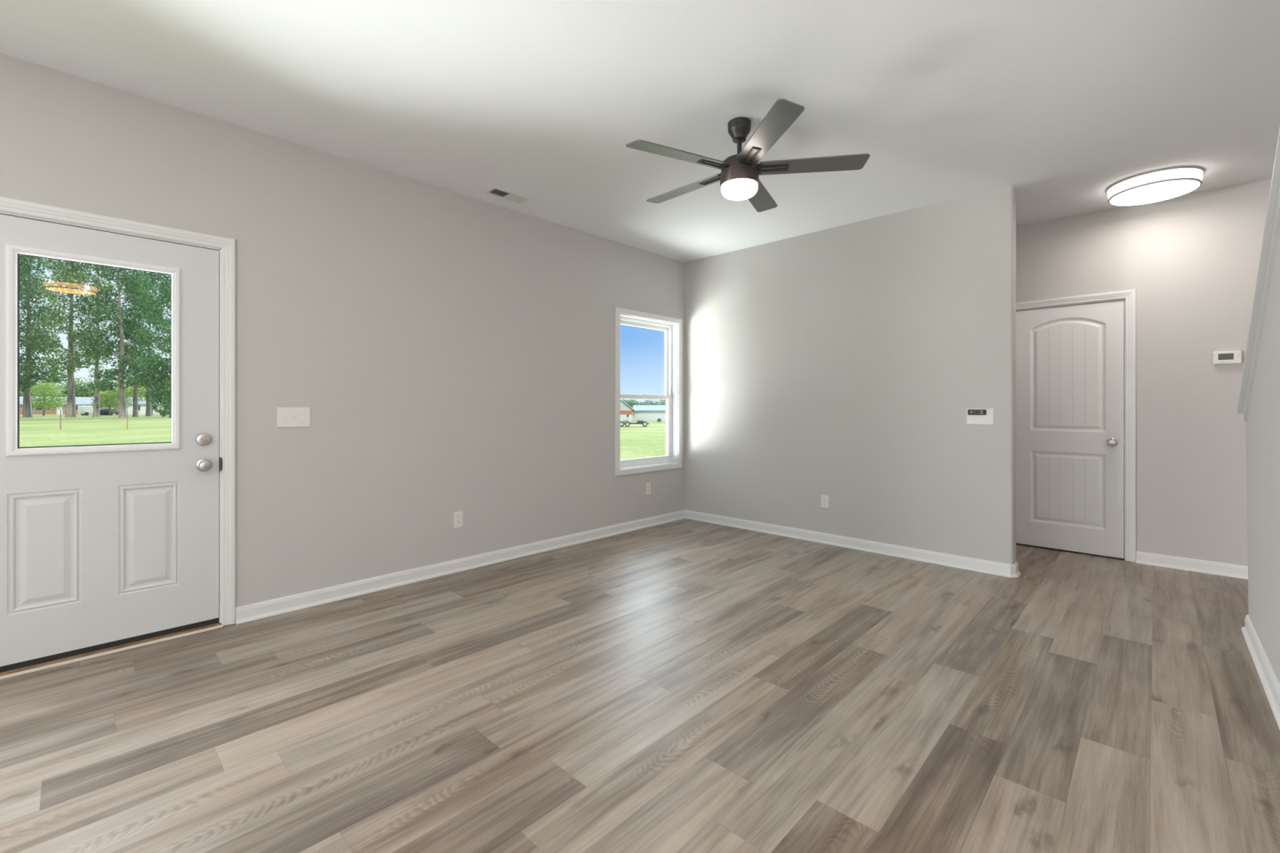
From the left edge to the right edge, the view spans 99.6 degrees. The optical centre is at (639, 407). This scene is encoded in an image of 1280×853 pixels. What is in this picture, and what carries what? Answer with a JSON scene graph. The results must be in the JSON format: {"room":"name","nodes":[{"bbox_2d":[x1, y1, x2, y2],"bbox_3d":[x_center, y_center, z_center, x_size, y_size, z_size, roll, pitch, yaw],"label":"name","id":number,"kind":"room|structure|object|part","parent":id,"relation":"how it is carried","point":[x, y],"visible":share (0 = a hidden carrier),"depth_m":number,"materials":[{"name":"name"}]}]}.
{"room":"empty living room","nodes":[
{"label":"empty living room","id":0,"kind":"room"},
{"bbox_2d":[0,53,684,625],"bbox_3d":[-1.798,-0.184,3.577,0.140,2.768,8.931,0,0,44],"label":"wall","id":1,"kind":"structure","parent":0,"point":[448,352],"depth_m":3.54,"materials":[{"name":"grey paint"}]},
{"bbox_2d":[0,196,235,679],"bbox_3d":[-2.642,0.136,2.647,0.202,2.128,1.055,0,0,44],"label":"door","id":2,"kind":"structure","parent":1,"relation":"in","point":[105,548],"depth_m":2.67,"materials":[{"name":"white paint"}]},
{"bbox_3d":[-2.618,-0.253,2.623,0.027,0.948,0.596,0,0,44],"label":"glass frame","id":3,"kind":"part","parent":2,"relation":"part of","materials":[{"name":"white plastic"}]},
{"bbox_3d":[-2.662,1.190,2.667,0.146,0.019,0.920,0,0,44],"label":"sill","id":4,"kind":"part","parent":2,"relation":"part of","materials":[{"name":"beige wood"}]},
{"bbox_3d":[-2.323,0.311,2.886,0.066,0.068,0.068,0,0,44],"label":"knob","id":5,"kind":"part","parent":2,"relation":"part of","materials":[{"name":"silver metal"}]},
{"bbox_3d":[-2.286,0.311,2.951,0.006,0.078,0.012,0,0,44],"label":"strike plate","id":6,"kind":"part","parent":2,"relation":"part of","materials":[{"name":"brown metal"}]},
{"bbox_2d":[276,407,310,427],"bbox_3d":[-2.048,0.060,3.202,0.016,0.117,0.170,0,0,44],"label":"light switch","id":7,"kind":"object","parent":1,"relation":"attached to","point":[286,416],"visible":1,"depth_m":3.20,"materials":[{"name":"white plastic"}]},
{"bbox_2d":[453,511,462,528],"bbox_3d":[-1.330,0.822,3.960,0.009,0.116,0.071,0,0,44],"label":"wall outlet","id":8,"kind":"object","parent":1,"relation":"attached to","point":[458,516],"visible":1,"depth_m":3.96,"materials":[{"name":"white plastic"}]},
{"bbox_2d":[235,509,684,624],"bbox_3d":[-0.871,1.156,4.426,0.028,0.088,3.961,0,0,44],"label":"baseboard","id":9,"kind":"structure","parent":1,"relation":"attached to","point":[250,612],"depth_m":3.77,"materials":[{"name":"white"}]},
{"bbox_2d":[614,306,681,475],"bbox_3d":[0.059,-0.147,5.508,0.155,1.598,0.983,0,0,44],"label":"window","id":10,"kind":"structure","parent":1,"relation":"in","point":[672,326],"depth_m":5.64,"materials":[{"name":"white"}]},
{"bbox_3d":[0.018,-0.471,5.547,0.026,0.779,0.811,0,0,44],"label":"sash","id":11,"kind":"part","parent":10,"relation":"part of","materials":[{"name":"clear glass"}]},
{"bbox_3d":[0.039,0.222,5.527,0.026,0.693,0.811,0,0,44],"label":"sash","id":12,"kind":"part","parent":10,"relation":"part of","materials":[{"name":"clear glass"}]},
{"bbox_3d":[0.027,-0.147,5.538,0.064,1.480,0.859,0,0,44],"label":"frame","id":13,"kind":"part","parent":10,"relation":"part of","materials":[{"name":"white plastic"}]},
{"bbox_2d":[645,482,650,494],"bbox_3d":[0.085,0.821,5.442,0.009,0.116,0.071,0,0,44],"label":"wall outlet","id":14,"kind":"object","parent":1,"relation":"attached to","point":[647,485],"visible":1,"depth_m":5.44,"materials":[{"name":"white plastic"}]},
{"bbox_2d":[0,518,1279,852],"bbox_3d":[1.529,1.200,0.423,9.379,0.001,8.861,0,0,44],"label":"floor","id":15,"kind":"structure","parent":0,"point":[682,686],"depth_m":2.11,"materials":[{"name":"plastic"}]},
{"bbox_2d":[0,0,1279,262],"bbox_3d":[1.469,-1.628,0.460,9.210,0.120,8.931,0,0,44],"label":"ceiling","id":16,"kind":"structure","parent":0,"point":[1060,103],"depth_m":2.67,"materials":[{"name":"white paint"}]},
{"bbox_2d":[484,186,529,203],"bbox_3d":[-0.978,-1.564,3.998,0.132,0.008,0.300,0,0,44],"label":"ceiling vent","id":17,"kind":"object","parent":16,"relation":"in","point":[495,191],"visible":1,"depth_m":3.99,"materials":[{"name":"white metal"}]},
{"bbox_2d":[626,98,870,212],"bbox_3d":[0.519,-1.365,3.018,1.250,0.406,1.298,0,0,44],"label":"ceiling fan","id":18,"kind":"object","parent":16,"relation":"hanging from","point":[739,180],"visible":1,"depth_m":2.89,"materials":[{"name":"brown metal"}]},
{"bbox_3d":[0.203,-1.308,2.803,0.567,0.029,0.131,0,0,-27],"label":"blade","id":19,"kind":"part","parent":18,"relation":"part of","materials":[{"name":"grey wood"}]},
{"bbox_3d":[0.275,-1.308,3.256,0.567,0.029,0.132,0,0,44],"label":"blade","id":20,"kind":"part","parent":18,"relation":"part of","materials":[{"name":"grey wood"}]},
{"bbox_3d":[0.548,-1.192,2.981,0.200,0.062,0.200,0,0,44],"label":"lamp shade","id":21,"kind":"part","parent":18,"relation":"part of","materials":[{"name":"white glass"}]},
{"bbox_3d":[0.722,-1.308,3.329,0.131,0.029,0.567,0,0,27],"label":"blade","id":22,"kind":"part","parent":18,"relation":"part of","materials":[{"name":"grey wood"}]},
{"bbox_3d":[0.611,-1.308,2.598,0.131,0.029,0.567,0,0,-9],"label":"blade","id":23,"kind":"part","parent":18,"relation":"part of","materials":[{"name":"grey wood"}]},
{"bbox_3d":[0.932,-1.308,2.923,0.567,0.029,0.131,0,0,9],"label":"blade","id":24,"kind":"part","parent":18,"relation":"part of","materials":[{"name":"grey wood"}]},
{"bbox_2d":[1106,165,1204,206],"bbox_3d":[3.566,-1.524,3.759,0.496,0.087,0.496,0,0,44],"label":"ceiling light","id":25,"kind":"object","parent":16,"relation":"attached to","point":[1168,183],"visible":1,"depth_m":3.67,"materials":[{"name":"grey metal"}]},
{"bbox_2d":[1110,179,1199,205],"bbox_3d":[3.566,-1.486,3.759,0.458,0.009,0.458,0,0,44],"label":"diffuser","id":26,"kind":"object","parent":25,"relation":"attached to","point":[1150,191],"depth_m":3.73,"materials":[{"name":"white plastic"}]},
{"bbox_2d":[684,185,1016,564],"bbox_3d":[1.603,-0.184,4.888,2.970,2.768,0.125,0,0,44],"label":"wall","id":27,"kind":"structure","parent":0,"point":[846,363],"depth_m":4.51,"materials":[{"name":"grey paint"}]},
{"bbox_2d":[821,494,828,508],"bbox_3d":[1.630,0.835,4.771,0.071,0.116,0.009,0,0,44],"label":"wall outlet","id":28,"kind":"object","parent":27,"relation":"attached to","point":[824,499],"visible":1,"depth_m":4.77,"materials":[{"name":"white plastic"}]},
{"bbox_2d":[684,509,1021,577],"bbox_3d":[1.613,1.156,4.879,2.998,0.088,0.181,0,0,44],"label":"baseboard","id":29,"kind":"structure","parent":27,"relation":"attached to","point":[992,567],"depth_m":4.49,"materials":[{"name":"white wood"}]},
{"bbox_2d":[966,408,993,424],"bbox_3d":[2.487,0.068,3.955,0.170,0.117,0.007,0,0,44],"label":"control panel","id":30,"kind":"object","parent":27,"relation":"attached to","point":[988,419],"visible":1,"depth_m":3.94,"materials":[{"name":"white plastic"}]},
{"bbox_2d":[967,409,986,414],"bbox_3d":[2.465,0.037,3.958,0.115,0.039,0.018,0,0,44],"label":"display","id":31,"kind":"object","parent":30,"relation":"attached to","point":[969,411],"visible":1,"depth_m":3.95,"materials":[{"name":"black plastic"}]},
{"bbox_2d":[1016,178,1271,565],"bbox_3d":[4.521,-0.184,3.615,8.950,2.768,0.130,0,0,44],"label":"wall","id":32,"kind":"structure","parent":0,"point":[1191,261],"depth_m":4.01,"materials":[{"name":"grey paint"}]},
{"bbox_2d":[1016,289,1135,562],"bbox_3d":[3.551,0.146,4.497,0.845,2.108,0.176,0,0,44],"label":"door","id":33,"kind":"structure","parent":32,"relation":"in","point":[1076,359],"depth_m":4.43,"materials":[{"name":"white paint"}]},
{"bbox_3d":[3.718,0.279,4.258,0.062,0.062,0.062,0,0,44],"label":"knob","id":34,"kind":"part","parent":33,"relation":"part of","materials":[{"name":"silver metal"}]},
{"bbox_2d":[1136,551,1248,579],"bbox_3d":[5.765,1.156,2.320,5.362,0.088,0.028,0,0,44],"label":"baseboard","id":35,"kind":"structure","parent":32,"relation":"attached to","point":[1223,569],"depth_m":3.96,"materials":[{"name":"white wood"}]},
{"bbox_3d":[5.760,1.190,2.315,5.362,0.019,0.014,0,0,44],"label":"shoe moulding","id":36,"kind":"part","parent":35,"relation":"part of","materials":[{"name":"white"}]},
{"bbox_2d":[1213,350,1241,364],"bbox_3d":[4.170,-0.352,3.840,0.138,0.092,0.030,0,0,44],"label":"thermostat","id":37,"kind":"object","parent":32,"relation":"attached to","point":[1220,357],"visible":1,"depth_m":3.83,"materials":[{"name":"white plastic"}]},
{"bbox_2d":[1245,229,1279,684],"bbox_3d":[2.328,-0.184,1.844,0.127,2.768,2.820,0,0,44],"label":"wall","id":38,"kind":"structure","parent":0,"point":[1263,422],"depth_m":2.39,"materials":[{"name":"grey paint"}]},
{"bbox_2d":[1236,126,1279,421],"bbox_3d":[2.695,-0.589,2.221,0.197,1.324,1.786,0,0,44],"label":"trim","id":39,"kind":"structure","parent":38,"relation":"attached to","point":[1272,227],"depth_m":2.33,"materials":[{"name":"grey paint"}]},
{"bbox_2d":[1240,614,1279,729],"bbox_3d":[2.281,1.156,1.889,0.028,0.088,2.820,0,0,44],"label":"baseboard","id":40,"kind":"structure","parent":38,"relation":"attached to","point":[1269,682],"depth_m":2.39,"materials":[{"name":"white"}]},
{"label":"outside","id":41,"kind":"structure","parent":0,"visible":0},
{"bbox_2d":[19,410,666,459],"bbox_3d":[-151.498,2.850,150.901,419.840,2.100,640.000,0,0,44],"label":"ground","id":42,"kind":"structure","parent":41,"point":[637,441],"depth_m":38.77,"materials":[{"name":"green plant"}]},
{"bbox_2d":[19,254,48,417],"bbox_3d":[-105.024,-13.612,90.929,6.924,31.224,7.931,0,0,44],"label":"tree","id":43,"kind":"object","parent":42,"relation":"on","point":[23,279],"visible":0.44,"depth_m":91.61,"materials":[{"name":"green plant"}]},
{"bbox_2d":[19,379,57,396],"bbox_3d":[-171.016,-2.733,149.764,14.307,9.471,13.924,0,0,44],"label":"tree","id":44,"kind":"object","parent":42,"relation":"on","point":[21,395],"visible":0.06,"depth_m":148.75,"materials":[{"name":"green plant"}]},
{"bbox_2d":[19,381,66,415],"bbox_3d":[-123.425,-1.784,111.275,8.405,7.574,8.567,0,0,44],"label":"tree","id":45,"kind":"object","parent":42,"relation":"on","point":[43,391],"visible":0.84,"depth_m":111.26,"materials":[{"name":"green plant"}]},
{"bbox_2d":[19,254,67,417],"bbox_3d":[-107.842,-14.285,95.532,9.929,32.570,10.286,0,0,44],"label":"tree","id":46,"kind":"object","parent":42,"relation":"on","point":[25,388],"visible":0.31,"depth_m":95.12,"materials":[{"name":"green plant"}]},
{"bbox_2d":[31,373,94,397],"bbox_3d":[-168.112,-3.792,157.468,15.904,11.588,15.674,0,0,44],"label":"tree","id":47,"kind":"object","parent":42,"relation":"on","point":[65,392],"visible":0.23,"depth_m":156.60,"materials":[{"name":"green plant"}]},
{"bbox_2d":[24,257,106,417],"bbox_3d":[-99.141,-14.051,93.854,10.683,32.102,10.254,0,0,44],"label":"tree","id":48,"kind":"object","parent":42,"relation":"on","point":[70,411],"visible":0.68,"depth_m":92.64,"materials":[{"name":"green plant"}]},
{"bbox_2d":[19,396,119,414],"bbox_3d":[-146.644,-0.250,136.728,8.800,4.700,21.800,0,0,43],"label":"brick house","id":49,"kind":"structure","parent":42,"relation":"on","point":[80,401],"depth_m":134.34,"materials":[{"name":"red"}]},
{"bbox_3d":[-143.738,0.775,133.950,0.080,2.050,1.000,0,0,43],"label":"door","id":50,"kind":"part","parent":49,"relation":"part of","materials":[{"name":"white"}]},
{"bbox_2d":[57,375,112,397],"bbox_3d":[-163.369,-3.688,161.243,14.467,11.380,14.094,0,0,44],"label":"tree","id":51,"kind":"object","parent":42,"relation":"on","point":[92,393],"visible":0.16,"depth_m":158.44,"materials":[{"name":"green plant"}]},
{"bbox_2d":[77,405,109,415],"bbox_3d":[-120.798,0.723,120.000,2.110,2.144,5.200,0,0,28],"label":"van","id":52,"kind":"object","parent":42,"relation":"on","point":[82,410],"visible":0.59,"depth_m":118.03,"materials":[{"name":"white paint"}]},
{"bbox_2d":[66,263,129,417],"bbox_3d":[-96.379,-13.045,96.347,7.451,30.090,8.097,0,0,44],"label":"tree","id":53,"kind":"object","parent":42,"relation":"on","point":[96,401],"visible":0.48,"depth_m":95.63,"materials":[{"name":"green plant"}]},
{"bbox_2d":[99,408,119,415],"bbox_3d":[-118.728,1.047,121.000,1.960,1.495,4.200,0,0,-23],"label":"car","id":54,"kind":"object","parent":42,"relation":"on","point":[102,411],"visible":0.83,"depth_m":119.51,"materials":[{"name":"grey paint"}]},
{"bbox_2d":[91,385,133,415],"bbox_3d":[-115.351,-1.509,118.562,6.879,7.025,7.056,0,0,44],"label":"tree","id":55,"kind":"object","parent":42,"relation":"on","point":[111,401],"visible":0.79,"depth_m":117.46,"materials":[{"name":"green plant"}]},
{"bbox_2d":[77,264,159,417],"bbox_3d":[-89.382,-13.475,93.330,10.579,30.951,10.698,0,0,44],"label":"tree","id":56,"kind":"object","parent":42,"relation":"on","point":[120,372],"visible":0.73,"depth_m":92.40,"materials":[{"name":"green plant"}]},
{"bbox_2d":[87,364,158,408],"bbox_3d":[-151.598,-5.201,160.103,17.569,14.405,17.376,0,0,44],"label":"tree","id":57,"kind":"object","parent":42,"relation":"on","point":[100,366],"visible":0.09,"depth_m":157.09,"materials":[{"name":"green plant"}]},
{"bbox_2d":[101,268,162,417],"bbox_3d":[-92.263,-12.966,98.397,9.412,29.931,8.305,0,0,44],"label":"tree","id":58,"kind":"object","parent":42,"relation":"on","point":[135,410],"visible":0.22,"depth_m":98.55,"materials":[{"name":"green plant"}]},
{"bbox_2d":[114,273,171,416],"bbox_3d":[-98.267,-12.601,108.095,8.385,29.202,9.888,0,0,44],"label":"tree","id":59,"kind":"object","parent":42,"relation":"on","point":[148,412],"visible":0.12,"depth_m":107.84,"materials":[{"name":"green plant"}]},
{"bbox_2d":[118,377,168,414],"bbox_3d":[-112.112,-2.489,123.410,9.041,8.983,10.641,0,0,44],"label":"tree","id":60,"kind":"object","parent":42,"relation":"on","point":[140,388],"visible":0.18,"depth_m":121.22,"materials":[{"name":"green plant"}]},
{"bbox_2d":[125,396,169,414],"bbox_3d":[-126.908,-0.300,140.598,9.800,4.800,7.800,0,0,-42],"label":"house","id":61,"kind":"structure","parent":42,"relation":"on","point":[142,405],"depth_m":136.82,"materials":[{"name":"white"}]},
{"bbox_2d":[133,271,171,417],"bbox_3d":[-79.200,-14.242,91.900,9.393,32.483,10.216,0,0,44],"label":"tree","id":62,"kind":"object","parent":42,"relation":"on","point":[163,395],"visible":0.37,"depth_m":89.75,"materials":[{"name":"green plant"}]},
{"bbox_2d":[153,408,168,417],"bbox_3d":[-87.970,1.126,99.813,2.616,1.768,2.797,0,0,44],"label":"tree","id":63,"kind":"object","parent":42,"relation":"on","point":[164,414],"visible":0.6,"depth_m":99.30,"materials":[{"name":"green plant"}]},
{"bbox_2d":[620,399,635,422],"bbox_3d":[-5.297,1.025,146.990,8.200,6.350,10.600,0,0,-2],"label":"barn","id":64,"kind":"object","parent":42,"relation":"on","point":[624,410],"visible":0.3,"depth_m":142.03,"materials":[{"name":"grey"}]},
{"bbox_2d":[622,399,639,410],"bbox_3d":[-5.005,0.499,199.466,8.674,7.209,9.339,0,0,44],"label":"tree","id":65,"kind":"object","parent":42,"relation":"on","point":[632,401],"visible":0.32,"depth_m":198.42,"materials":[{"name":"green plant"}]},
{"bbox_2d":[620,414,648,426],"bbox_3d":[-1.348,2.688,107.992,6.300,2.416,2.220,0,0,-1],"label":"chassis","id":66,"kind":"object","parent":42,"relation":"on","point":[627,423],"visible":0.94,"depth_m":107.08,"materials":[{"name":"grey metal"}]},
{"bbox_3d":[-1.348,3.280,108.002,6.300,0.240,1.800,0,0,-1],"label":"frame","id":67,"kind":"part","parent":66,"relation":"part of","materials":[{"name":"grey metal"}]},
{"bbox_2d":[632,404,666,421],"bbox_3d":[4.998,1.825,154.463,13.900,4.750,9.770,0,0,2],"label":"metal building","id":68,"kind":"structure","parent":42,"relation":"on","point":[643,412],"depth_m":150.12,"materials":[{"name":"white metal"}]},
{"bbox_3d":[4.841,1.015,149.610,13.900,0.270,0.060,0,0,2],"label":"eave trim","id":69,"kind":"part","parent":68,"relation":"part of","materials":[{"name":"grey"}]},
{"bbox_2d":[640,401,658,404],"bbox_3d":[2.957,0.934,207.650,7.934,6.338,8.240,0,0,44],"label":"tree","id":70,"kind":"object","parent":42,"relation":"on","point":[642,403],"visible":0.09,"depth_m":206.19,"materials":[{"name":"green plant"}]},
{"bbox_2d":[643,400,659,404],"bbox_3d":[5.315,0.633,199.728,8.988,6.940,7.432,0,0,44],"label":"tree","id":71,"kind":"object","parent":42,"relation":"on","point":[649,403],"visible":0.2,"depth_m":200.97,"materials":[{"name":"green plant"}]},
{"bbox_2d":[652,399,666,404],"bbox_3d":[7.958,0.240,206.011,8.279,7.726,9.269,0,0,44],"label":"tree","id":72,"kind":"object","parent":42,"relation":"on","point":[661,400],"visible":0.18,"depth_m":205.14,"materials":[{"name":"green plant"}]}
]}

